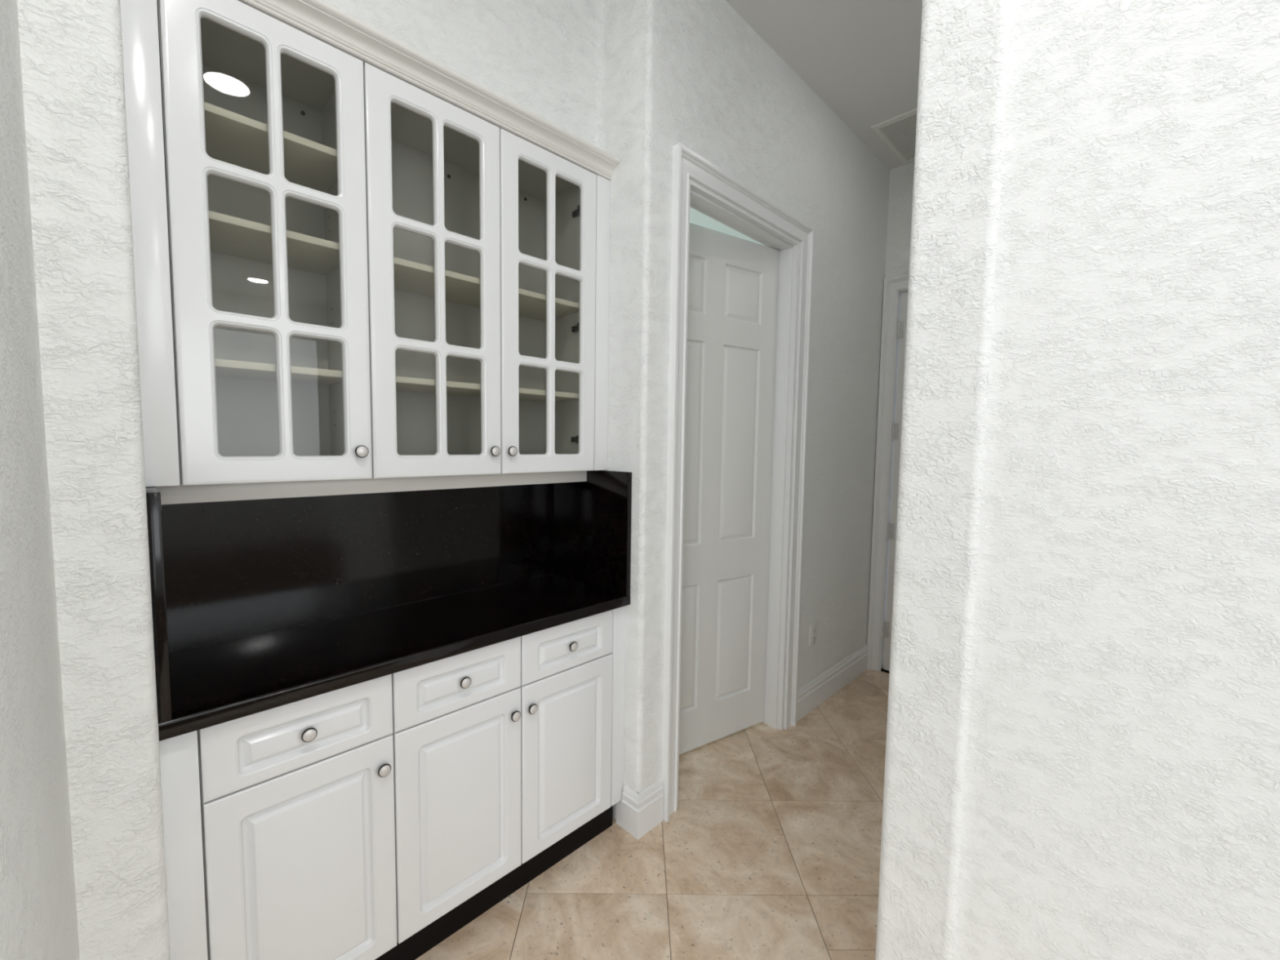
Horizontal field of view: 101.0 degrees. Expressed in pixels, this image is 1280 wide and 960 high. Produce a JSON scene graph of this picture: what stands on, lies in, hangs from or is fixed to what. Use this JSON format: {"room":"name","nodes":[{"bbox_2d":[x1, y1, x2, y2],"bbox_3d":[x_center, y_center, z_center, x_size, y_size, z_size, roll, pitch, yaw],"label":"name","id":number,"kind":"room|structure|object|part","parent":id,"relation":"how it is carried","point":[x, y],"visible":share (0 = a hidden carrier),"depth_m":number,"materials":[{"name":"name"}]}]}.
{"room":"butler's pantry","nodes":[
{"label":"butler's pantry","id":0,"kind":"room"},
{"bbox_2d":[0,0,170,959],"bbox_3d":[-0.890,-0.190,0.772,1.290,3.180,0.240,5,6,44],"label":"wall","id":1,"kind":"structure","parent":0,"point":[82,862],"depth_m":0.88,"materials":[{"name":"white paint"}]},
{"bbox_2d":[168,0,606,652],"bbox_3d":[-1.952,-0.185,0.487,0.420,3.180,4.963,5,6,44],"label":"wall","id":2,"kind":"structure","parent":0,"point":[547,58],"depth_m":1.72,"materials":[{"name":"white paint"}]},
{"bbox_2d":[120,0,372,487],"bbox_3d":[-0.974,-0.534,1.323,0.353,1.064,0.451,5,6,44],"label":"upper cabinet","id":3,"kind":"object","parent":2,"relation":"attached to","point":[246,128],"visible":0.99,"depth_m":1.26,"materials":[{"name":"white wood"}]},
{"bbox_2d":[204,102,337,192],"bbox_3d":[-0.951,-0.826,1.327,0.264,0.017,0.343,5,6,44],"label":"shelf","id":4,"kind":"object","parent":3,"relation":"attached to","point":[231,137],"depth_m":1.31,"materials":[{"name":"beige wood"}]},
{"bbox_2d":[208,210,339,275],"bbox_3d":[-0.954,-0.598,1.344,0.264,0.017,0.343,5,6,44],"label":"shelf","id":5,"kind":"object","parent":3,"relation":"attached to","point":[234,239],"depth_m":1.34,"materials":[{"name":"beige wood"}]},
{"bbox_2d":[214,358,342,385],"bbox_3d":[-0.959,-0.277,1.367,0.264,0.017,0.343,5,6,44],"label":"shelf","id":6,"kind":"object","parent":3,"relation":"attached to","point":[229,371],"depth_m":1.34,"materials":[{"name":"beige wood"}]},
{"bbox_3d":[-0.727,-0.074,1.377,0.022,0.032,0.032,5,6,44],"label":"knob","id":7,"kind":"part","parent":3,"relation":"part of","materials":[{"name":"grey metal"}]},
{"bbox_2d":[161,483,553,651],"bbox_3d":[-0.810,0.196,1.794,0.018,0.456,1.248,5,6,44],"label":"backsplash","id":8,"kind":"structure","parent":2,"relation":"attached to","point":[234,569],"depth_m":1.65,"materials":[{"name":"black stone"}]},
{"bbox_2d":[363,62,609,478],"bbox_3d":[-0.520,-0.560,1.782,0.353,1.064,0.840,5,6,44],"label":"upper cabinet","id":9,"kind":"object","parent":2,"relation":"attached to","point":[488,248],"visible":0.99,"depth_m":1.73,"materials":[{"name":"white wood"}]},
{"bbox_2d":[155,471,586,504],"bbox_3d":[-0.653,0.006,1.628,0.018,0.049,1.248,5,6,44],"label":"rail","id":10,"kind":"object","parent":9,"relation":"attached to","point":[180,494],"visible":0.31,"depth_m":1.46,"materials":[{"name":"white wood"}]},
{"bbox_2d":[237,0,619,180],"bbox_3d":[-0.651,-1.109,1.562,0.346,0.060,1.292,5,6,44],"label":"crown molding","id":11,"kind":"structure","parent":9,"relation":"attached to","point":[320,20],"depth_m":1.43,"materials":[{"name":"white wood"}]},
{"bbox_3d":[-0.576,-0.541,1.520,0.019,1.061,0.384,5,6,44],"label":"door","id":12,"kind":"part","parent":9,"relation":"part of","materials":[{"name":"white wood"}]},
{"bbox_2d":[393,257,579,320],"bbox_3d":[-0.545,-0.621,1.757,0.264,0.017,0.730,5,6,44],"label":"shelf","id":13,"kind":"object","parent":9,"relation":"attached to","point":[413,280],"depth_m":1.73,"materials":[{"name":"beige wood"}]},
{"bbox_2d":[395,376,578,401],"bbox_3d":[-0.549,-0.301,1.780,0.264,0.017,0.730,5,6,44],"label":"shelf","id":14,"kind":"object","parent":9,"relation":"attached to","point":[405,386],"depth_m":1.75,"materials":[{"name":"beige wood"}]},
{"bbox_3d":[-0.454,-0.090,1.653,0.022,0.032,0.032,5,6,44],"label":"knob","id":15,"kind":"part","parent":9,"relation":"part of","materials":[{"name":"grey metal"}]},
{"bbox_3d":[-0.410,-0.093,1.697,0.022,0.032,0.032,5,6,44],"label":"knob","id":16,"kind":"part","parent":9,"relation":"part of","materials":[{"name":"grey metal"}]},
{"bbox_3d":[-0.303,-0.556,1.795,0.019,1.061,0.384,5,6,44],"label":"door","id":17,"kind":"part","parent":9,"relation":"part of","materials":[{"name":"white wood"}]},
{"bbox_2d":[415,669,888,959],"bbox_3d":[0.616,1.503,0.040,9.240,0.050,8.040,5,6,44],"label":"floor","id":18,"kind":"structure","parent":0,"point":[770,849],"depth_m":1.82,"materials":[{"name":"beige tile"}]},
{"bbox_2d":[159,673,396,959],"bbox_3d":[-0.952,0.875,1.382,0.459,0.760,0.451,5,6,44],"label":"base cabinet","id":19,"kind":"object","parent":18,"relation":"on","point":[279,823],"visible":0.96,"depth_m":1.22,"materials":[{"name":"white wood"}]},
{"bbox_3d":[-0.785,0.590,1.244,0.019,0.162,0.385,5,6,44],"label":"drawer","id":20,"kind":"part","parent":19,"relation":"part of","materials":[{"name":"white wood"}]},
{"bbox_3d":[-0.791,0.969,1.271,0.019,0.588,0.385,5,6,44],"label":"door","id":21,"kind":"part","parent":19,"relation":"part of","materials":[{"name":"white wood"}]},
{"bbox_3d":[-0.772,0.593,1.231,0.022,0.032,0.032,5,6,44],"label":"knob","id":22,"kind":"part","parent":19,"relation":"part of","materials":[{"name":"grey metal"}]},
{"bbox_3d":[-0.658,0.745,1.357,0.022,0.032,0.032,5,6,44],"label":"knob","id":23,"kind":"part","parent":19,"relation":"part of","materials":[{"name":"grey metal"}]},
{"bbox_2d":[374,805,612,959],"bbox_3d":[-0.552,1.299,1.585,0.018,0.103,1.268,5,6,44],"label":"toe kick","id":24,"kind":"object","parent":18,"relation":"on","point":[415,946],"visible":0.67,"depth_m":1.67,"materials":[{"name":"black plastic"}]},
{"bbox_2d":[391,605,626,943],"bbox_3d":[-0.498,0.848,1.841,0.459,0.760,0.840,5,6,44],"label":"base cabinet","id":25,"kind":"object","parent":18,"relation":"on","point":[504,750],"visible":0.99,"depth_m":1.62,"materials":[{"name":"white wood"}]},
{"bbox_2d":[158,573,630,741],"bbox_3d":[-0.648,0.457,1.649,0.447,0.038,1.292,5,6,44],"label":"countertop","id":26,"kind":"structure","parent":25,"relation":"on","point":[212,684],"depth_m":1.44,"materials":[{"name":"black stone"}]},
{"bbox_2d":[146,486,172,723],"bbox_3d":[-1.097,0.236,1.186,0.464,0.454,0.022,5,6,44],"label":"side splash","id":27,"kind":"object","parent":26,"relation":"on","point":[155,536],"visible":0.47,"depth_m":1.02,"materials":[{"name":"black stone"}]},
{"bbox_2d":[553,470,631,595],"bbox_3d":[-0.204,0.185,2.088,0.464,0.454,0.022,5,6,44],"label":"side splash","id":28,"kind":"object","parent":26,"relation":"on","point":[592,517],"visible":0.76,"depth_m":2.04,"materials":[{"name":"black stone"}]},
{"bbox_3d":[-0.512,0.574,1.520,0.019,0.162,0.384,5,6,44],"label":"drawer","id":29,"kind":"part","parent":25,"relation":"part of","materials":[{"name":"white wood"}]},
{"bbox_3d":[-0.517,0.953,1.547,0.019,0.588,0.384,5,6,44],"label":"door","id":30,"kind":"part","parent":25,"relation":"part of","materials":[{"name":"white wood"}]},
{"bbox_3d":[-0.499,0.577,1.507,0.022,0.032,0.032,5,6,44],"label":"knob","id":31,"kind":"part","parent":25,"relation":"part of","materials":[{"name":"grey metal"}]},
{"bbox_3d":[-0.385,0.729,1.633,0.022,0.032,0.032,5,6,44],"label":"knob","id":32,"kind":"part","parent":25,"relation":"part of","materials":[{"name":"grey metal"}]},
{"bbox_3d":[-0.341,0.727,1.678,0.022,0.032,0.032,5,6,44],"label":"knob","id":33,"kind":"part","parent":25,"relation":"part of","materials":[{"name":"grey metal"}]},
{"bbox_3d":[-0.245,0.937,1.823,0.019,0.588,0.384,5,6,44],"label":"door","id":34,"kind":"part","parent":25,"relation":"part of","materials":[{"name":"white wood"}]},
{"bbox_3d":[-0.239,0.559,1.796,0.019,0.162,0.384,5,6,44],"label":"drawer","id":35,"kind":"part","parent":25,"relation":"part of","materials":[{"name":"white wood"}]},
{"bbox_3d":[-0.226,0.561,1.783,0.022,0.032,0.032,5,6,44],"label":"knob","id":36,"kind":"part","parent":25,"relation":"part of","materials":[{"name":"grey metal"}]},
{"bbox_2d":[604,0,889,818],"bbox_3d":[0.588,-0.314,2.811,0.520,3.180,2.157,5,6,44],"label":"wall","id":37,"kind":"structure","parent":0,"point":[695,74],"depth_m":2.10,"materials":[{"name":"white paint"}]},
{"bbox_2d":[615,779,663,839],"bbox_3d":[-0.001,1.245,2.039,0.122,0.163,0.140,5,6,44],"label":"baseboard","id":38,"kind":"structure","parent":37,"relation":"attached to","point":[642,812],"depth_m":1.99,"materials":[{"name":"white wood"}]},
{"bbox_2d":[662,142,814,822],"bbox_3d":[0.470,0.046,2.329,0.030,2.527,1.019,5,6,44],"label":"door frame","id":39,"kind":"structure","parent":37,"relation":"attached to","point":[687,165],"depth_m":2.05,"materials":[{"name":"white wood"}]},
{"bbox_2d":[676,178,800,807],"bbox_3d":[0.352,0.074,2.444,0.300,2.450,0.860,5,6,44],"label":"door","id":40,"kind":"structure","parent":37,"relation":"in","point":[742,308],"depth_m":2.55,"materials":[{"name":"white wood"}]},
{"bbox_2d":[808,622,817,646],"bbox_3d":[0.952,0.847,2.902,0.009,0.118,0.076,5,6,44],"label":"wall outlet","id":41,"kind":"object","parent":37,"relation":"attached to","point":[812,635],"visible":1,"depth_m":2.89,"materials":[{"name":"white plastic"}]},
{"bbox_2d":[796,644,868,721],"bbox_3d":[1.163,1.183,3.140,0.016,0.163,1.003,5,6,44],"label":"baseboard","id":42,"kind":"structure","parent":37,"relation":"attached to","point":[811,695],"depth_m":3.08,"materials":[{"name":"white wood"}]},
{"bbox_2d":[689,0,922,246],"bbox_3d":[0.662,-1.754,-0.192,9.240,0.120,8.040,5,6,44],"label":"ceiling","id":43,"kind":"structure","parent":0,"point":[861,58],"depth_m":2.30,"materials":[{"name":"white paint"}]},
{"bbox_2d":[871,107,917,164],"bbox_3d":[1.636,-1.888,2.813,0.602,0.011,0.513,5,6,44],"label":"ceiling vent","id":44,"kind":"object","parent":43,"relation":"in","point":[898,133],"visible":0.35,"depth_m":2.90,"materials":[{"name":"white plastic"}]},
{"bbox_2d":[884,161,914,278],"bbox_3d":[1.907,-0.317,3.107,1.180,3.180,0.120,5,6,44],"label":"wall","id":45,"kind":"structure","parent":0,"point":[901,178],"depth_m":3.25,"materials":[{"name":"white paint"}]},
{"bbox_2d":[866,273,909,671],"bbox_3d":[1.839,0.020,3.089,0.897,2.510,0.030,5,6,44],"label":"door frame","id":46,"kind":"structure","parent":45,"relation":"attached to","point":[892,285],"depth_m":3.37,"materials":[{"name":"white wood"}]},
{"bbox_2d":[879,288,908,673],"bbox_3d":[1.888,0.051,3.144,0.773,2.440,0.125,5,6,44],"label":"door","id":47,"kind":"structure","parent":45,"relation":"in","point":[902,295],"depth_m":3.35,"materials":[{"name":"white wood"}]},
{"bbox_2d":[875,0,1279,959],"bbox_3d":[3.282,-0.078,0.041,5.400,3.180,2.321,5,6,44],"label":"wall","id":48,"kind":"structure","parent":0,"point":[1082,755],"depth_m":0.91,"materials":[{"name":"white paint"}]}
]}

